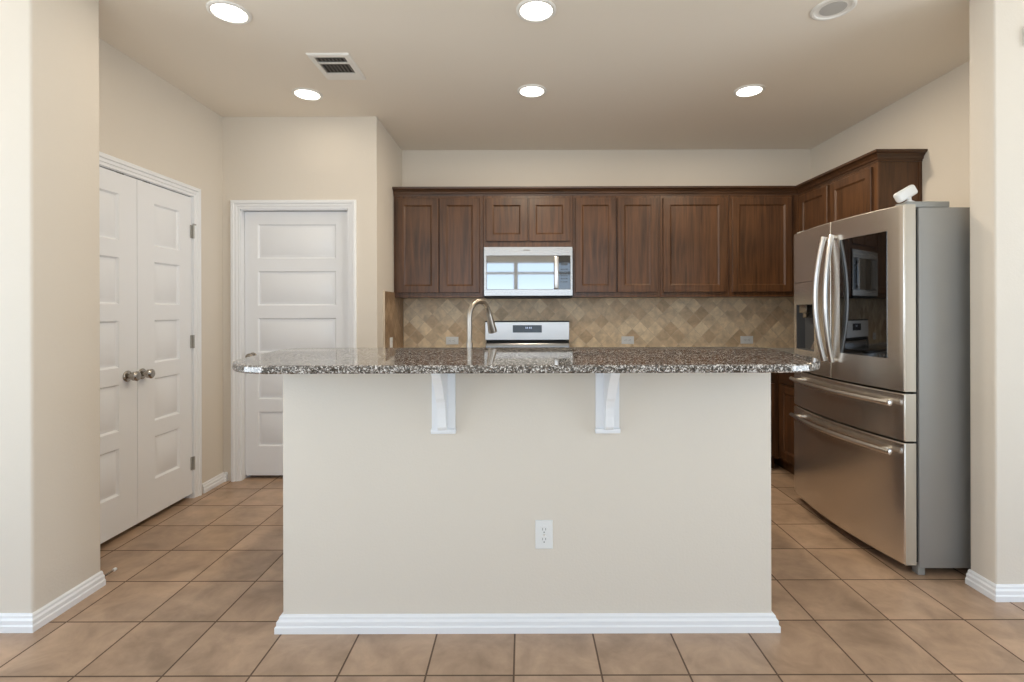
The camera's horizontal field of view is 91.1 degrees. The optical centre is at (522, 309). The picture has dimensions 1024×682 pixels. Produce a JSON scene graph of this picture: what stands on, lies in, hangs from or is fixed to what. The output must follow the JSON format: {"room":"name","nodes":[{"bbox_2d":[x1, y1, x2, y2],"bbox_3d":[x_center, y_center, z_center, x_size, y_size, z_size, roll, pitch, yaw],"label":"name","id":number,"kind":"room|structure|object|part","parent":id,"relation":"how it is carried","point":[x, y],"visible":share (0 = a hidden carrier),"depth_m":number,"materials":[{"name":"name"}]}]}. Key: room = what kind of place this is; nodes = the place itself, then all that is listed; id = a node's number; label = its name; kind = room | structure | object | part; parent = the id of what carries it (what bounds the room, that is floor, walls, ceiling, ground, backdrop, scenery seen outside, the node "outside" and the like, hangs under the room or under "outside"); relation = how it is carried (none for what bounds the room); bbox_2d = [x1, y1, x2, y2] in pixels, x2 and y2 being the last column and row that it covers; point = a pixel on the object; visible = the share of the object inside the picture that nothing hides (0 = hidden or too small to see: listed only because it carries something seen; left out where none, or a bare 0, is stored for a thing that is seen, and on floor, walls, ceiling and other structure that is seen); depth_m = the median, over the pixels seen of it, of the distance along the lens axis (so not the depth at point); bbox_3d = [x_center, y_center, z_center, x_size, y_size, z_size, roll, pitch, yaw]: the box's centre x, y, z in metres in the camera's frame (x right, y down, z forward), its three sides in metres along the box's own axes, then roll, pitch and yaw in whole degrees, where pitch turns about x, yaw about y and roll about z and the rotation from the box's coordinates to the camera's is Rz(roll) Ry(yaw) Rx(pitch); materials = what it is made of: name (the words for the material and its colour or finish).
{"room":"kitchen","nodes":[
{"label":"kitchen","id":0,"kind":"room"},
{"bbox_2d":[99,38,222,482],"bbox_3d":[-2.339,-0.084,3.126,0.160,2.740,1.548,0,0,0],"label":"wall","id":1,"kind":"structure","parent":0,"point":[147,122],"depth_m":3.40,"materials":[{"name":"beige paint"}]},
{"bbox_2d":[99,151,201,543],"bbox_3d":[-2.285,0.223,2.945,0.184,2.126,1.105,0,0,0],"label":"door","id":2,"kind":"structure","parent":1,"relation":"in","point":[150,221],"depth_m":3.02,"materials":[{"name":"white paint"}]},
{"bbox_3d":[-2.228,0.378,2.867,0.069,0.064,0.064,0,0,0],"label":"knob","id":3,"kind":"part","parent":2,"relation":"part of","materials":[{"name":"silver metal"}]},
{"bbox_3d":[-2.228,0.378,2.977,0.069,0.064,0.064,0,0,0],"label":"knob","id":4,"kind":"part","parent":2,"relation":"part of","materials":[{"name":"silver metal"}]},
{"bbox_2d":[202,472,224,492],"bbox_3d":[-2.244,1.253,3.649,0.023,0.066,0.260,0,0,0],"label":"baseboard","id":5,"kind":"structure","parent":1,"relation":"attached to","point":[219,479],"depth_m":3.63,"materials":[{"name":"white paint"}]},
{"bbox_2d":[224,472,227,481],"bbox_3d":[-2.232,1.253,3.768,0.017,0.066,0.023,0,0,0],"label":"baseboard","id":6,"kind":"structure","parent":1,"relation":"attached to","point":[226,473],"depth_m":3.77,"materials":[{"name":"white paint"}]},
{"bbox_2d":[222,116,401,480],"bbox_3d":[-1.679,-0.086,4.181,1.160,2.740,0.801,0,0,0],"label":"wall","id":7,"kind":"structure","parent":0,"point":[358,159],"depth_m":3.78,"materials":[{"name":"beige paint"}]},
{"bbox_2d":[230,200,356,481],"bbox_3d":[-1.721,0.230,3.828,0.940,2.110,0.143,0,0,0],"label":"door","id":8,"kind":"structure","parent":7,"relation":"in","point":[293,263],"depth_m":3.83,"materials":[{"name":"white paint"}]},
{"bbox_3d":[-2.056,0.355,3.791,0.064,0.064,0.069,0,0,0],"label":"knob","id":9,"kind":"part","parent":8,"relation":"part of","materials":[{"name":"silver metal"}]},
{"bbox_2d":[383,290,384,347],"bbox_3d":[-1.092,0.100,3.946,0.013,0.506,0.017,0,0,0],"label":"trim","id":10,"kind":"structure","parent":7,"relation":"attached to","point":[383,290],"depth_m":3.94,"materials":[{"name":"beige tile"}]},
{"bbox_2d":[385,291,402,347],"bbox_3d":[-1.094,0.102,4.263,0.010,0.502,0.616,0,0,0],"label":"backsplash","id":11,"kind":"structure","parent":7,"relation":"attached to","point":[393,306],"depth_m":4.22,"materials":[{"name":"stone"}]},
{"bbox_2d":[390,337,392,347],"bbox_3d":[-1.084,0.283,4.140,0.009,0.114,0.070,0,0,0],"label":"wall outlet","id":12,"kind":"object","parent":11,"relation":"attached to","point":[391,338],"visible":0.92,"depth_m":4.13,"materials":[{"name":"white plastic"}]},
{"bbox_2d":[0,0,770,613],"bbox_3d":[-1.304,-0.087,2.180,4.593,2.740,0.344,0,0,0],"label":"wall","id":13,"kind":"structure","parent":0,"point":[669,512],"depth_m":2.01,"materials":[{"name":"beige paint"}]},
{"bbox_2d":[0,571,105,632],"bbox_3d":[-2.769,1.254,2.172,1.636,0.066,0.351,0,0,0],"label":"baseboard","id":14,"kind":"structure","parent":13,"relation":"attached to","point":[9,622],"depth_m":2.08,"materials":[{"name":"white paint"}]},
{"bbox_2d":[105,567,116,575],"bbox_3d":[-1.966,1.249,2.388,0.017,0.017,0.075,0,0,0],"label":"door stop","id":15,"kind":"object","parent":14,"relation":"attached to","point":[115,568],"visible":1,"depth_m":2.41,"materials":[{"name":"silver metal"}]},
{"bbox_2d":[431,374,455,433],"bbox_3d":[-0.316,0.353,1.913,0.100,0.276,0.190,0,0,0],"label":"corbel","id":16,"kind":"object","parent":13,"relation":"attached to","point":[443,385],"visible":0.78,"depth_m":1.98,"materials":[{"name":"white paint"}]},
{"bbox_3d":[-0.316,0.343,1.906,0.033,0.257,0.176,0,0,0],"label":"bracket arm","id":17,"kind":"part","parent":16,"relation":"part of","materials":[{"name":"white paint"}]},
{"bbox_2d":[232,347,819,373],"bbox_3d":[0.012,0.197,2.042,2.221,0.047,0.600,0,0,0],"label":"countertop","id":18,"kind":"structure","parent":13,"relation":"on","point":[473,360],"depth_m":1.85,"materials":[{"name":"stone"}]},
{"bbox_2d":[274,611,780,633],"bbox_3d":[0.018,1.247,2.067,2.003,0.066,0.165,0,0,0],"label":"baseboard","id":19,"kind":"structure","parent":13,"relation":"attached to","point":[478,623],"depth_m":1.99,"materials":[{"name":"white paint"}]},
{"bbox_2d":[535,520,552,548],"bbox_3d":[0.084,0.897,2.004,0.070,0.114,0.009,0,0,0],"label":"wall outlet","id":20,"kind":"object","parent":13,"relation":"attached to","point":[543,528],"visible":1,"depth_m":2.00,"materials":[{"name":"white plastic"}]},
{"bbox_2d":[540,526,547,533],"bbox_3d":[0.084,0.877,2.001,0.031,0.033,0.003,0,0,0],"label":"receptacle","id":21,"kind":"object","parent":20,"relation":"attached to","point":[543,529],"depth_m":2.00,"materials":[{"name":"grey plastic"}]},
{"bbox_2d":[540,536,547,543],"bbox_3d":[0.084,0.916,2.001,0.031,0.033,0.003,0,0,0],"label":"receptacle","id":22,"kind":"object","parent":20,"relation":"attached to","point":[543,539],"depth_m":2.00,"materials":[{"name":"grey plastic"}]},
{"bbox_2d":[595,373,620,433],"bbox_3d":[0.336,0.351,1.913,0.100,0.276,0.190,0,0,0],"label":"corbel","id":23,"kind":"object","parent":13,"relation":"attached to","point":[606,384],"visible":0.8,"depth_m":1.98,"materials":[{"name":"white paint"}]},
{"bbox_3d":[0.336,0.342,1.906,0.033,0.257,0.176,0,0,0],"label":"bracket arm","id":24,"kind":"part","parent":23,"relation":"part of","materials":[{"name":"white paint"}]},
{"bbox_2d":[0,463,1023,681],"bbox_3d":[0.153,1.330,-0.009,7.900,0.100,9.581,0,0,0],"label":"floor","id":25,"kind":"structure","parent":0,"point":[194,593],"depth_m":1.98,"materials":[{"name":"brown tile"}]},
{"bbox_2d":[485,321,568,346],"bbox_3d":[0.045,0.679,4.213,0.764,1.161,0.709,0,0,0],"label":"range","id":26,"kind":"object","parent":25,"relation":"on","point":[509,333],"visible":0.2,"depth_m":4.50,"materials":[{"name":"silver metal"}]},
{"bbox_2d":[771,373,777,467],"bbox_3d":[1.228,0.836,4.268,1.586,0.882,0.624,0,0,0],"label":"base cabinet","id":27,"kind":"object","parent":25,"relation":"on","point":[774,376],"visible":0.05,"depth_m":3.96,"materials":[{"name":"brown wood"}]},
{"bbox_3d":[1.801,0.487,3.965,0.370,0.147,0.019,0,0,0],"label":"drawer","id":28,"kind":"part","parent":27,"relation":"part of","materials":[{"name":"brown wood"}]},
{"bbox_3d":[1.802,0.865,3.965,0.370,0.570,0.019,0,0,0],"label":"door","id":29,"kind":"part","parent":27,"relation":"part of","materials":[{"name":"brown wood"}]},
{"bbox_2d":[774,373,796,474],"bbox_3d":[2.317,0.833,3.993,0.624,0.882,1.175,0,0,0],"label":"base cabinet","id":30,"kind":"object","parent":25,"relation":"on","point":[785,459],"visible":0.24,"depth_m":3.85,"materials":[{"name":"brown wood"}]},
{"bbox_3d":[2.013,0.486,3.680,0.019,0.147,0.500,0,0,0],"label":"drawer","id":31,"kind":"part","parent":30,"relation":"part of","materials":[{"name":"brown wood"}]},
{"bbox_3d":[2.014,0.865,3.680,0.019,0.570,0.500,0,0,0],"label":"door","id":32,"kind":"part","parent":30,"relation":"part of","materials":[{"name":"brown wood"}]},
{"bbox_3d":[2.018,0.865,3.680,0.008,0.432,0.362,0,0,0],"label":"door panel","id":33,"kind":"part","parent":30,"relation":"part of","materials":[{"name":"brown wood"}]},
{"bbox_2d":[789,201,970,574],"bbox_3d":[2.148,0.376,2.896,0.902,1.797,0.981,0,0,0],"label":"refrigerator","id":34,"kind":"object","parent":25,"relation":"on","point":[882,297],"visible":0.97,"depth_m":2.47,"materials":[{"name":"grey metal"}]},
{"bbox_3d":[1.840,0.007,3.243,0.068,0.087,0.085,0,0,0],"label":"dispenser spout","id":35,"kind":"part","parent":34,"relation":"part of","materials":[{"name":"black plastic"}]},
{"bbox_3d":[1.829,-0.057,3.143,0.106,0.899,0.486,0,0,0],"label":"door","id":36,"kind":"part","parent":34,"relation":"part of","materials":[{"name":"silver metal"}]},
{"bbox_3d":[1.738,-0.065,2.930,0.088,0.727,0.030,0,0,12],"label":"handle","id":37,"kind":"part","parent":34,"relation":"part of","materials":[{"name":"silver metal"}]},
{"bbox_3d":[1.738,-0.065,2.848,0.088,0.727,0.031,0,0,-12],"label":"handle","id":38,"kind":"part","parent":34,"relation":"part of","materials":[{"name":"silver metal"}]},
{"bbox_3d":[1.831,0.932,2.896,0.106,0.583,0.981,0,0,0],"label":"drawer","id":39,"kind":"part","parent":34,"relation":"part of","materials":[{"name":"silver metal"}]},
{"bbox_3d":[1.830,0.517,2.896,0.106,0.227,0.981,0,0,0],"label":"drawer","id":40,"kind":"part","parent":34,"relation":"part of","materials":[{"name":"silver metal"}]},
{"bbox_3d":[1.829,-0.057,2.648,0.106,0.899,0.486,0,0,0],"label":"door","id":41,"kind":"part","parent":34,"relation":"part of","materials":[{"name":"silver metal"}]},
{"bbox_2d":[893,185,917,202],"bbox_3d":[1.867,-0.566,2.450,0.106,0.088,0.044,0,0,0],"label":"security camera","id":42,"kind":"object","parent":34,"relation":"on","point":[909,191],"visible":0.87,"depth_m":2.43,"materials":[{"name":"white plastic"}]},
{"bbox_3d":[0.017,0.839,2.595,1.917,0.882,0.889,0,0,0],"label":"base cabinet","id":43,"kind":"object","parent":25,"relation":"on","visible":0},
{"bbox_3d":[0.015,0.381,2.600,1.957,0.030,0.899,0,0,0],"label":"countertop","id":44,"kind":"structure","parent":43,"relation":"on","visible":0},
{"bbox_2d":[466,299,496,347],"bbox_3d":[-0.222,0.155,2.606,0.235,0.423,0.139,0,0,-29],"label":"kitchen faucet","id":45,"kind":"object","parent":44,"relation":"on","point":[490,322],"visible":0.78,"depth_m":2.56,"materials":[{"name":"silver metal"}]},
{"bbox_2d":[466,342,472,347],"bbox_3d":[-0.269,0.265,2.530,0.054,0.204,0.054,0,0,0],"label":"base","id":46,"kind":"object","parent":45,"relation":"attached to","point":[469,344],"depth_m":2.52,"materials":[{"name":"silver metal"}]},
{"bbox_2d":[99,0,968,149],"bbox_3d":[0.146,-1.510,-0.009,7.900,0.100,9.581,0,0,0],"label":"ceiling","id":47,"kind":"structure","parent":0,"point":[439,74],"depth_m":2.95,"materials":[{"name":"beige paint"}]},
{"bbox_2d":[206,0,251,23],"bbox_3d":[-1.436,-1.452,2.455,0.196,0.008,0.196,0,0,0],"label":"recessed light","id":48,"kind":"object","parent":47,"relation":"in","point":[226,11],"visible":1,"depth_m":2.45,"materials":[{"name":"white plastic"}]},
{"bbox_2d":[291,88,322,100],"bbox_3d":[-1.454,-1.452,3.385,0.196,0.008,0.196,0,0,0],"label":"recessed light","id":49,"kind":"object","parent":47,"relation":"in","point":[308,94],"visible":1,"depth_m":3.38,"materials":[{"name":"white plastic"}]},
{"bbox_2d":[306,53,365,79],"bbox_3d":[-1.110,-1.452,3.006,0.244,0.010,0.321,0,0,0],"label":"ceiling vent","id":50,"kind":"object","parent":47,"relation":"in","point":[334,66],"visible":1,"depth_m":2.99,"materials":[{"name":"white metal"}]},
{"bbox_2d":[517,84,546,97],"bbox_3d":[0.059,-1.456,3.345,0.196,0.008,0.196,0,0,0],"label":"recessed light","id":51,"kind":"object","parent":47,"relation":"in","point":[530,90],"visible":1,"depth_m":3.34,"materials":[{"name":"white plastic"}]},
{"bbox_2d":[516,0,555,22],"bbox_3d":[0.064,-1.456,2.445,0.196,0.008,0.196,0,0,0],"label":"recessed light","id":52,"kind":"object","parent":47,"relation":"in","point":[535,11],"visible":1,"depth_m":2.44,"materials":[{"name":"white plastic"}]},
{"bbox_2d":[733,84,764,97],"bbox_3d":[1.509,-1.460,3.350,0.196,0.008,0.196,0,0,0],"label":"recessed light","id":53,"kind":"object","parent":47,"relation":"in","point":[750,90],"visible":1,"depth_m":3.34,"materials":[{"name":"white plastic"}]},
{"bbox_2d":[810,0,856,20],"bbox_3d":[1.504,-1.460,2.435,0.196,0.008,0.196,0,0,0],"label":"recessed light","id":54,"kind":"object","parent":47,"relation":"in","point":[827,9],"visible":1,"depth_m":2.44,"materials":[{"name":"white"}]},
{"bbox_2d":[402,149,810,349],"bbox_3d":[0.764,-0.092,4.641,3.967,2.740,0.120,0,0,0],"label":"wall","id":55,"kind":"structure","parent":0,"point":[721,167],"depth_m":4.58,"materials":[{"name":"beige paint"}]},
{"bbox_2d":[394,196,483,297],"bbox_3d":[-0.716,-0.543,4.411,0.759,0.874,0.338,0,0,0],"label":"upper cabinet","id":56,"kind":"object","parent":55,"relation":"attached to","point":[439,240],"visible":0.91,"depth_m":4.25,"materials":[{"name":"brown wood"}]},
{"bbox_3d":[-0.891,-0.545,4.256,0.215,0.660,0.008,0,0,0],"label":"door panel","id":57,"kind":"part","parent":56,"relation":"part of","materials":[{"name":"brown wood"}]},
{"bbox_3d":[-0.891,-0.545,4.252,0.353,0.798,0.019,0,0,0],"label":"door","id":58,"kind":"part","parent":56,"relation":"part of","materials":[{"name":"brown wood"}]},
{"bbox_3d":[-0.536,-0.546,4.256,0.199,0.660,0.008,0,0,0],"label":"door panel","id":59,"kind":"part","parent":56,"relation":"part of","materials":[{"name":"brown wood"}]},
{"bbox_3d":[-0.536,-0.546,4.252,0.337,0.798,0.019,0,0,0],"label":"door","id":60,"kind":"part","parent":56,"relation":"part of","materials":[{"name":"brown wood"}]},
{"bbox_2d":[483,196,572,246],"bbox_3d":[0.043,-0.759,4.411,0.756,0.447,0.338,0,0,0],"label":"upper cabinet","id":61,"kind":"object","parent":55,"relation":"attached to","point":[509,221],"visible":0.94,"depth_m":4.25,"materials":[{"name":"brown wood"}]},
{"bbox_3d":[-0.139,-0.764,4.252,0.349,0.364,0.019,0,0,0],"label":"door","id":62,"kind":"part","parent":61,"relation":"part of","materials":[{"name":"brown wood"}]},
{"bbox_3d":[-0.139,-0.764,4.256,0.211,0.226,0.008,0,0,0],"label":"door panel","id":63,"kind":"part","parent":61,"relation":"part of","materials":[{"name":"brown wood"}]},
{"bbox_2d":[484,247,572,298],"bbox_3d":[0.044,-0.318,4.373,0.748,0.432,0.393,0,0,0],"label":"microwave","id":64,"kind":"object","parent":61,"relation":"attached to","point":[509,272],"visible":1,"depth_m":4.22,"materials":[{"name":"silver metal"}]},
{"bbox_3d":[0.045,-0.114,4.402,0.740,0.024,0.334,0,0,0],"label":"panel","id":65,"kind":"part","parent":64,"relation":"part of","materials":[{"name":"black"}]},
{"bbox_3d":[0.279,-0.312,4.198,0.036,0.270,0.042,0,0,0],"label":"handle","id":66,"kind":"part","parent":64,"relation":"part of","materials":[{"name":"silver metal"}]},
{"bbox_3d":[0.344,-0.316,4.223,0.118,0.294,0.007,0,0,0],"label":"control panel","id":67,"kind":"part","parent":64,"relation":"part of","materials":[{"name":"black glass"}]},
{"bbox_3d":[0.224,-0.765,4.252,0.347,0.364,0.019,0,0,0],"label":"door","id":68,"kind":"part","parent":61,"relation":"part of","materials":[{"name":"brown wood"}]},
{"bbox_3d":[0.224,-0.765,4.256,0.209,0.226,0.008,0,0,0],"label":"door panel","id":69,"kind":"part","parent":61,"relation":"part of","materials":[{"name":"brown wood"}]},
{"bbox_2d":[403,297,793,347],"bbox_3d":[0.764,0.104,4.576,3.704,0.488,0.010,0,0,0],"label":"backsplash","id":70,"kind":"structure","parent":55,"relation":"attached to","point":[593,322],"depth_m":4.57,"materials":[{"name":"tile"}]},
{"bbox_2d":[446,337,458,343],"bbox_3d":[-0.644,0.279,4.567,0.114,0.070,0.009,0,0,0],"label":"wall outlet","id":71,"kind":"object","parent":70,"relation":"attached to","point":[449,340],"visible":1,"depth_m":4.57,"materials":[{"name":"white plastic"}]},
{"bbox_2d":[621,336,633,343],"bbox_3d":[0.953,0.275,4.567,0.114,0.070,0.009,0,0,0],"label":"wall outlet","id":72,"kind":"object","parent":70,"relation":"attached to","point":[624,339],"visible":1,"depth_m":4.57,"materials":[{"name":"white plastic"}]},
{"bbox_2d":[740,336,752,343],"bbox_3d":[2.037,0.272,4.567,0.114,0.070,0.009,0,0,0],"label":"wall outlet","id":73,"kind":"object","parent":70,"relation":"attached to","point":[743,339],"visible":1,"depth_m":4.57,"materials":[{"name":"white plastic"}]},
{"bbox_2d":[572,195,659,297],"bbox_3d":[0.794,-0.547,4.411,0.740,0.874,0.338,0,0,0],"label":"upper cabinet","id":74,"kind":"object","parent":55,"relation":"attached to","point":[616,239],"visible":0.95,"depth_m":4.25,"materials":[{"name":"brown wood"}]},
{"bbox_3d":[0.614,-0.549,4.252,0.344,0.798,0.019,0,0,0],"label":"door","id":75,"kind":"part","parent":74,"relation":"part of","materials":[{"name":"brown wood"}]},
{"bbox_3d":[0.614,-0.549,4.256,0.206,0.660,0.008,0,0,0],"label":"door panel","id":76,"kind":"part","parent":74,"relation":"part of","materials":[{"name":"brown wood"}]},
{"bbox_3d":[0.970,-0.549,4.252,0.341,0.798,0.019,0,0,0],"label":"door","id":77,"kind":"part","parent":74,"relation":"part of","materials":[{"name":"brown wood"}]},
{"bbox_3d":[0.970,-0.549,4.256,0.203,0.660,0.008,0,0,0],"label":"door panel","id":78,"kind":"part","parent":74,"relation":"part of","materials":[{"name":"brown wood"}]},
{"bbox_2d":[654,195,727,297],"bbox_3d":[1.454,-0.549,4.411,0.576,0.874,0.338,0,0,0],"label":"upper cabinet","id":79,"kind":"object","parent":55,"relation":"attached to","point":[693,228],"visible":0.91,"depth_m":4.25,"materials":[{"name":"brown wood"}]},
{"bbox_3d":[1.453,-0.551,4.256,0.395,0.660,0.008,0,0,0],"label":"door panel","id":80,"kind":"part","parent":79,"relation":"part of","materials":[{"name":"brown wood"}]},
{"bbox_2d":[716,195,797,297],"bbox_3d":[2.050,-0.550,4.411,0.612,0.874,0.338,0,0,0],"label":"upper cabinet","id":81,"kind":"object","parent":55,"relation":"attached to","point":[762,229],"visible":0.83,"depth_m":4.25,"materials":[{"name":"brown wood"}]},
{"bbox_3d":[2.024,-0.552,4.252,0.506,0.798,0.019,0,0,0],"label":"door","id":82,"kind":"part","parent":81,"relation":"part of","materials":[{"name":"brown wood"}]},
{"bbox_3d":[2.024,-0.552,4.256,0.368,0.660,0.008,0,0,0],"label":"door panel","id":83,"kind":"part","parent":81,"relation":"part of","materials":[{"name":"brown wood"}]},
{"bbox_2d":[811,61,969,206],"bbox_3d":[2.688,-0.097,3.462,0.120,2.740,2.237,0,0,0],"label":"wall","id":84,"kind":"structure","parent":0,"point":[935,117],"depth_m":3.24,"materials":[{"name":"beige paint"}]},
{"bbox_2d":[798,161,921,231],"bbox_3d":[2.471,-0.551,3.781,0.308,0.874,0.960,0,0,0],"label":"upper cabinet","id":85,"kind":"object","parent":84,"relation":"attached to","point":[870,188],"visible":0.38,"depth_m":3.48,"materials":[{"name":"brown wood"}]},
{"bbox_2d":[392,149,927,195],"bbox_3d":[0.763,-1.006,3.764,3.722,0.068,1.017,0,0,0],"label":"crown molding","id":86,"kind":"structure","parent":85,"relation":"attached to","point":[877,155],"depth_m":4.23,"materials":[{"name":"brown wood"}]},
{"bbox_3d":[2.330,-0.553,4.021,0.008,0.660,0.249,0,0,0],"label":"door panel","id":87,"kind":"part","parent":85,"relation":"part of","materials":[{"name":"brown wood"}]},
{"bbox_3d":[2.327,-0.553,4.021,0.019,0.798,0.387,0,0,0],"label":"door","id":88,"kind":"part","parent":85,"relation":"part of","materials":[{"name":"brown wood"}]},
{"bbox_3d":[2.330,-0.553,3.567,0.008,0.660,0.307,0,0,0],"label":"door panel","id":89,"kind":"part","parent":85,"relation":"part of","materials":[{"name":"brown wood"}]},
{"bbox_3d":[2.327,-0.553,3.567,0.019,0.798,0.445,0,0,0],"label":"door","id":90,"kind":"part","parent":85,"relation":"part of","materials":[{"name":"brown wood"}]},
{"bbox_2d":[969,0,1023,583],"bbox_3d":[2.991,-0.098,2.279,1.818,2.740,0.131,0,0,0],"label":"wall","id":91,"kind":"structure","parent":0,"point":[996,48],"depth_m":2.21,"materials":[{"name":"beige paint"}]},
{"bbox_2d":[965,569,1023,601],"bbox_3d":[2.978,1.239,2.266,1.831,0.066,0.152,0,0,0],"label":"baseboard","id":92,"kind":"structure","parent":91,"relation":"attached to","point":[995,592],"depth_m":2.21,"materials":[{"name":"white paint"}]}
]}

